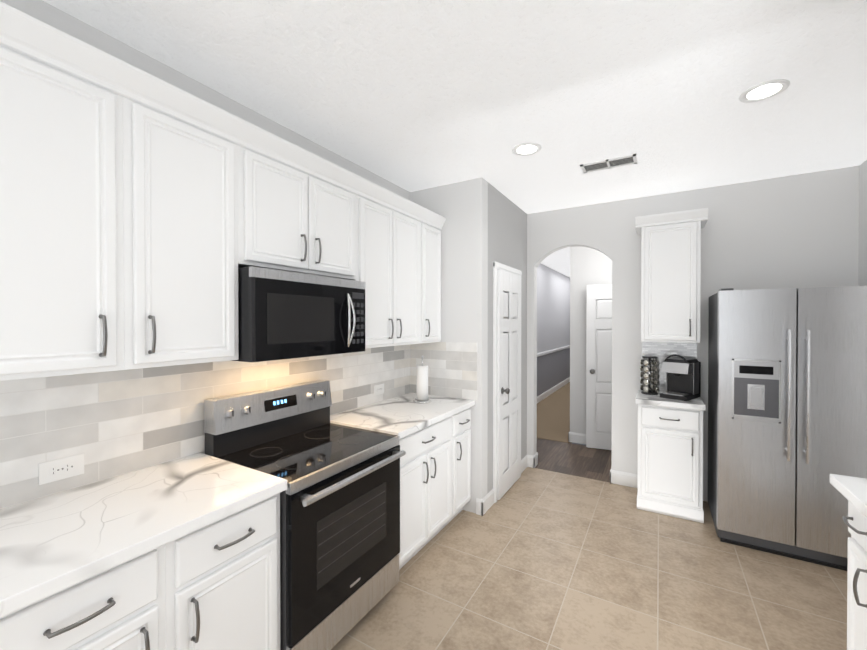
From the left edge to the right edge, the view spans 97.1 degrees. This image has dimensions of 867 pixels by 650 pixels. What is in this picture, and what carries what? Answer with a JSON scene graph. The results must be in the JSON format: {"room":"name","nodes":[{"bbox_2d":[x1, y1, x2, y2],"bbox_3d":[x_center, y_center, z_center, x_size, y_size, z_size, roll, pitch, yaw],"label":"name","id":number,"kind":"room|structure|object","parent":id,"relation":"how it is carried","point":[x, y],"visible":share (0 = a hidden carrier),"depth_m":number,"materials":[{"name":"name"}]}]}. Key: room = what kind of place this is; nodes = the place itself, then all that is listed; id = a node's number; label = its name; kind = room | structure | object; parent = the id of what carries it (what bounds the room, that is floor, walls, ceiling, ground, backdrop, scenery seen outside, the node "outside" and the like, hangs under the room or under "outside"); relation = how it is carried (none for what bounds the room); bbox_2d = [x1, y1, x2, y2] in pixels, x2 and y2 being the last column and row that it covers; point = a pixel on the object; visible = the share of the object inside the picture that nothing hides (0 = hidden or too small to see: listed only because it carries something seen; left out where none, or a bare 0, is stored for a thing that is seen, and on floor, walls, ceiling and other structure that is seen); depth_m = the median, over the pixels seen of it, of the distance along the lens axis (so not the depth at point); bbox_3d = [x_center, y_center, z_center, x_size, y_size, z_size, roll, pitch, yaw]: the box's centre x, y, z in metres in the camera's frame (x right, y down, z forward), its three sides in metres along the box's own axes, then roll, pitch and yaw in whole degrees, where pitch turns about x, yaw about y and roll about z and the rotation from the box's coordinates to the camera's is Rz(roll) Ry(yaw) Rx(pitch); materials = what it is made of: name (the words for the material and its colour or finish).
{"room":"kitchen","nodes":[
{"label":"kitchen","id":0,"kind":"room"},
{"bbox_2d":[0,0,866,512],"bbox_3d":[3.112,0.175,3.087,6.540,2.740,15.640,0,0,31],"label":"wall","id":1,"kind":"structure","parent":0,"point":[802,230],"depth_m":3.27,"materials":[{"name":"grey paint"}]},
{"bbox_2d":[0,1,247,380],"bbox_3d":[-1.216,-0.370,1.419,0.337,1.056,0.850,0,0,31],"label":"upper cabinet","id":2,"kind":"object","parent":1,"relation":"attached to","point":[144,216],"depth_m":1.29,"materials":[{"name":"white wood"}]},
{"bbox_2d":[0,344,411,508],"bbox_3d":[-1.542,0.394,1.199,0.008,0.469,5.250,0,0,31],"label":"tile backsplash","id":3,"kind":"structure","parent":1,"relation":"attached to","point":[109,424],"depth_m":1.64,"materials":[{"name":"tile"}]},
{"bbox_2d":[39,453,83,484],"bbox_3d":[-1.393,0.539,1.438,0.007,0.078,0.126,0,0,31],"label":"electrical outlet","id":4,"kind":"object","parent":3,"relation":"attached to","point":[59,469],"visible":1,"depth_m":1.43,"materials":[{"name":"white plastic"}]},
{"bbox_2d":[374,384,383,395],"bbox_3d":[-0.434,0.516,3.060,0.007,0.078,0.126,0,0,31],"label":"electrical outlet","id":5,"kind":"object","parent":3,"relation":"attached to","point":[378,389],"visible":1,"depth_m":3.05,"materials":[{"name":"white plastic"}]},
{"bbox_2d":[244,121,359,280],"bbox_3d":[-0.805,-0.590,2.113,0.337,0.625,0.766,0,0,31],"label":"upper cabinet","id":6,"kind":"object","parent":1,"relation":"attached to","point":[302,208],"depth_m":1.97,"materials":[{"name":"white wood"}]},
{"bbox_2d":[230,266,364,361],"bbox_3d":[-0.758,-0.048,2.090,0.443,0.423,0.752,0,0,31],"label":"microwave","id":7,"kind":"object","parent":6,"relation":"attached to","point":[285,314],"visible":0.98,"depth_m":1.88,"materials":[{"name":"black plastic"}]},
{"bbox_2d":[360,177,423,347],"bbox_3d":[-0.426,-0.380,2.756,0.337,1.056,0.724,0,0,31],"label":"upper cabinet","id":8,"kind":"object","parent":1,"relation":"attached to","point":[391,225],"depth_m":2.65,"materials":[{"name":"white wood"}]},
{"bbox_2d":[424,209,443,342],"bbox_3d":[-0.153,-0.383,3.217,0.337,1.056,0.348,0,0,31],"label":"upper cabinet","id":9,"kind":"object","parent":1,"relation":"attached to","point":[433,223],"depth_m":3.14,"materials":[{"name":"white wood"}]},
{"bbox_2d":[412,342,476,399],"bbox_3d":[0.084,0.379,3.282,0.630,0.469,0.008,0,0,31],"label":"tile backsplash","id":10,"kind":"structure","parent":1,"relation":"attached to","point":[452,366],"depth_m":3.25,"materials":[{"name":"tile"}]},
{"bbox_2d":[493,261,521,502],"bbox_3d":[0.710,0.494,3.621,0.022,2.093,0.732,0,0,31],"label":"door frame","id":11,"kind":"structure","parent":1,"relation":"attached to","point":[500,266],"depth_m":3.31,"materials":[{"name":"white wood"}]},
{"bbox_2d":[497,269,520,499],"bbox_3d":[0.745,0.523,3.601,0.102,2.022,0.610,0,0,31],"label":"pantry door","id":12,"kind":"structure","parent":1,"relation":"in","point":[508,380],"depth_m":3.56,"materials":[{"name":"white wood"}]},
{"bbox_2d":[521,455,530,472],"bbox_3d":[0.967,1.472,4.047,0.040,0.129,0.248,0,0,31],"label":"baseboard","id":13,"kind":"structure","parent":1,"relation":"attached to","point":[526,461],"depth_m":4.10,"materials":[{"name":"white wood"}]},
{"bbox_2d":[531,395,539,464],"bbox_3d":[0.785,1.052,4.443,0.859,0.964,0.014,0,0,31],"label":"baseboard","id":14,"kind":"structure","parent":1,"relation":"attached to","point":[534,459],"depth_m":4.17,"materials":[{"name":"white wood"}]},
{"bbox_2d":[537,345,569,400],"bbox_3d":[2.364,1.026,7.991,0.028,0.964,7.730,0,0,31],"label":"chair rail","id":15,"kind":"structure","parent":1,"relation":"attached to","point":[542,396],"depth_m":8.47,"materials":[{"name":"white wood"}]},
{"bbox_2d":[570,432,585,443],"bbox_3d":[2.273,1.467,4.723,1.100,0.129,0.013,0,0,31],"label":"baseboard","id":16,"kind":"structure","parent":1,"relation":"attached to","point":[579,438],"depth_m":4.96,"materials":[{"name":"white wood"}]},
{"bbox_2d":[586,284,611,449],"bbox_3d":[2.245,0.515,4.612,0.757,2.022,0.197,0,0,31],"label":"hall door","id":17,"kind":"structure","parent":1,"relation":"in","point":[598,366],"depth_m":4.71,"materials":[{"name":"white wood"}]},
{"bbox_2d":[610,470,637,483],"bbox_3d":[2.014,1.475,3.719,0.524,0.129,0.013,0,0,31],"label":"baseboard","id":18,"kind":"structure","parent":1,"relation":"attached to","point":[632,478],"depth_m":3.67,"materials":[{"name":"white wood"}]},
{"bbox_2d":[642,342,696,391],"bbox_3d":[2.141,0.378,3.484,0.425,0.469,0.008,0,0,31],"label":"tile backsplash","id":19,"kind":"structure","parent":1,"relation":"attached to","point":[662,350],"depth_m":3.50,"materials":[{"name":"tile"}]},
{"bbox_2d":[635,208,707,342],"bbox_3d":[2.051,-0.396,3.327,0.515,1.080,0.356,0,0,31],"label":"upper cabinet","id":20,"kind":"object","parent":1,"relation":"attached to","point":[670,272],"visible":1,"depth_m":3.21,"materials":[{"name":"white wood"}]},
{"bbox_2d":[42,0,866,276],"bbox_3d":[3.091,-1.235,3.159,6.420,0.080,15.520,0,0,31],"label":"ceiling","id":21,"kind":"structure","parent":0,"point":[412,95],"depth_m":1.86,"materials":[{"name":"white paint"}]},
{"bbox_2d":[512,142,541,155],"bbox_3d":[0.630,-1.187,2.593,0.193,0.006,0.193,0,0,19],"label":"recessed light","id":22,"kind":"object","parent":21,"relation":"in","point":[524,149],"depth_m":2.59,"materials":[{"name":"white plastic"}]},
{"bbox_2d":[580,154,636,172],"bbox_3d":[1.293,-1.188,2.829,0.370,0.008,0.170,0,0,31],"label":"ceiling vent","id":23,"kind":"object","parent":21,"relation":"in","point":[610,163],"visible":1,"depth_m":2.82,"materials":[{"name":"white plastic"}]},
{"bbox_2d":[739,79,789,102],"bbox_3d":[1.674,-1.182,1.941,0.193,0.006,0.193,0,0,19],"label":"recessed light","id":24,"kind":"object","parent":21,"relation":"in","point":[765,90],"depth_m":1.93,"materials":[{"name":"white plastic"}]},
{"bbox_2d":[331,382,846,649],"bbox_3d":[3.104,1.568,3.103,6.320,0.054,15.400,0,0,31],"label":"floor","id":25,"kind":"structure","parent":0,"point":[564,544],"depth_m":2.31,"materials":[{"name":"beige tile"}]},
{"bbox_2d":[0,493,279,649],"bbox_3d":[-1.096,1.115,1.358,0.617,0.884,0.850,0,0,31],"label":"base cabinet","id":26,"kind":"object","parent":25,"relation":"on","point":[214,585],"depth_m":1.24,"materials":[{"name":"white wood"}]},
{"bbox_2d":[204,380,405,649],"bbox_3d":[-0.631,0.958,2.022,0.695,1.189,0.756,0,0,31],"label":"range","id":27,"kind":"object","parent":25,"relation":"on","point":[339,532],"visible":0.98,"depth_m":1.87,"materials":[{"name":"grey"}]},
{"bbox_2d":[399,414,455,569],"bbox_3d":[-0.306,1.105,2.695,0.617,0.884,0.724,0,0,31],"label":"base cabinet","id":28,"kind":"object","parent":25,"relation":"on","point":[428,466],"depth_m":2.53,"materials":[{"name":"white wood"}]},
{"bbox_2d":[456,408,470,515],"bbox_3d":[-0.033,1.102,3.157,0.617,0.884,0.348,0,0,31],"label":"base cabinet","id":29,"kind":"object","parent":25,"relation":"on","point":[463,418],"depth_m":3.02,"materials":[{"name":"white wood"}]},
{"bbox_2d":[0,393,474,617],"bbox_3d":[-1.268,0.650,1.038,0.644,0.040,5.248,0,0,31],"label":"countertop","id":30,"kind":"structure","parent":29,"relation":"on","point":[52,544],"depth_m":1.30,"materials":[{"name":"stone"}]},
{"bbox_2d":[413,356,430,402],"bbox_3d":[-0.090,0.430,3.077,0.144,0.370,0.144,0,0,31],"label":"paper towel holder","id":31,"kind":"object","parent":30,"relation":"on","point":[422,383],"visible":1,"depth_m":3.04,"materials":[{"name":"white paper"}]},
{"bbox_2d":[637,404,703,522],"bbox_3d":[2.010,1.101,3.272,0.462,0.884,0.511,0,0,31],"label":"base cabinet","id":32,"kind":"object","parent":25,"relation":"on","point":[670,461],"visible":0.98,"depth_m":3.08,"materials":[{"name":"white wood"}]},
{"bbox_2d":[636,390,705,409],"bbox_3d":[2.010,0.634,3.272,0.477,0.040,0.490,0,0,31],"label":"countertop","id":33,"kind":"structure","parent":32,"relation":"on","point":[698,403],"depth_m":3.10,"materials":[{"name":"stone"}]},
{"bbox_2d":[640,356,659,394],"bbox_3d":[1.929,0.447,3.417,0.152,0.332,0.152,0,0,31],"label":"pod holder","id":34,"kind":"object","parent":33,"relation":"on","point":[655,382],"visible":1,"depth_m":3.38,"materials":[{"name":"black plastic"}]},
{"bbox_2d":[660,355,700,400],"bbox_3d":[2.100,0.430,3.258,0.310,0.368,0.206,0,1,-37],"label":"coffee maker","id":35,"kind":"object","parent":33,"relation":"on","point":[683,378],"visible":1,"depth_m":3.21,"materials":[{"name":"black plastic"}]},
{"bbox_2d":[708,286,866,570],"bbox_3d":[2.571,0.644,2.760,0.905,1.805,0.780,0,0,31],"label":"refrigerator","id":36,"kind":"object","parent":25,"relation":"on","point":[787,402],"visible":0.98,"depth_m":2.53,"materials":[{"name":"grey metal"}]},
{"bbox_2d":[843,500,866,649],"bbox_3d":[1.892,1.116,1.306,0.617,0.884,0.280,0,0,31],"label":"base cabinet","id":37,"kind":"object","parent":25,"relation":"on","point":[856,523],"visible":0.98,"depth_m":1.45,"materials":[{"name":"white wood"}]},
{"bbox_2d":[830,474,866,516],"bbox_3d":[0.928,0.661,-0.439,0.810,0.040,4.300,0,0,31],"label":"countertop","id":38,"kind":"structure","parent":37,"relation":"on","point":[853,490],"depth_m":1.48,"materials":[{"name":"stone"}]}
]}

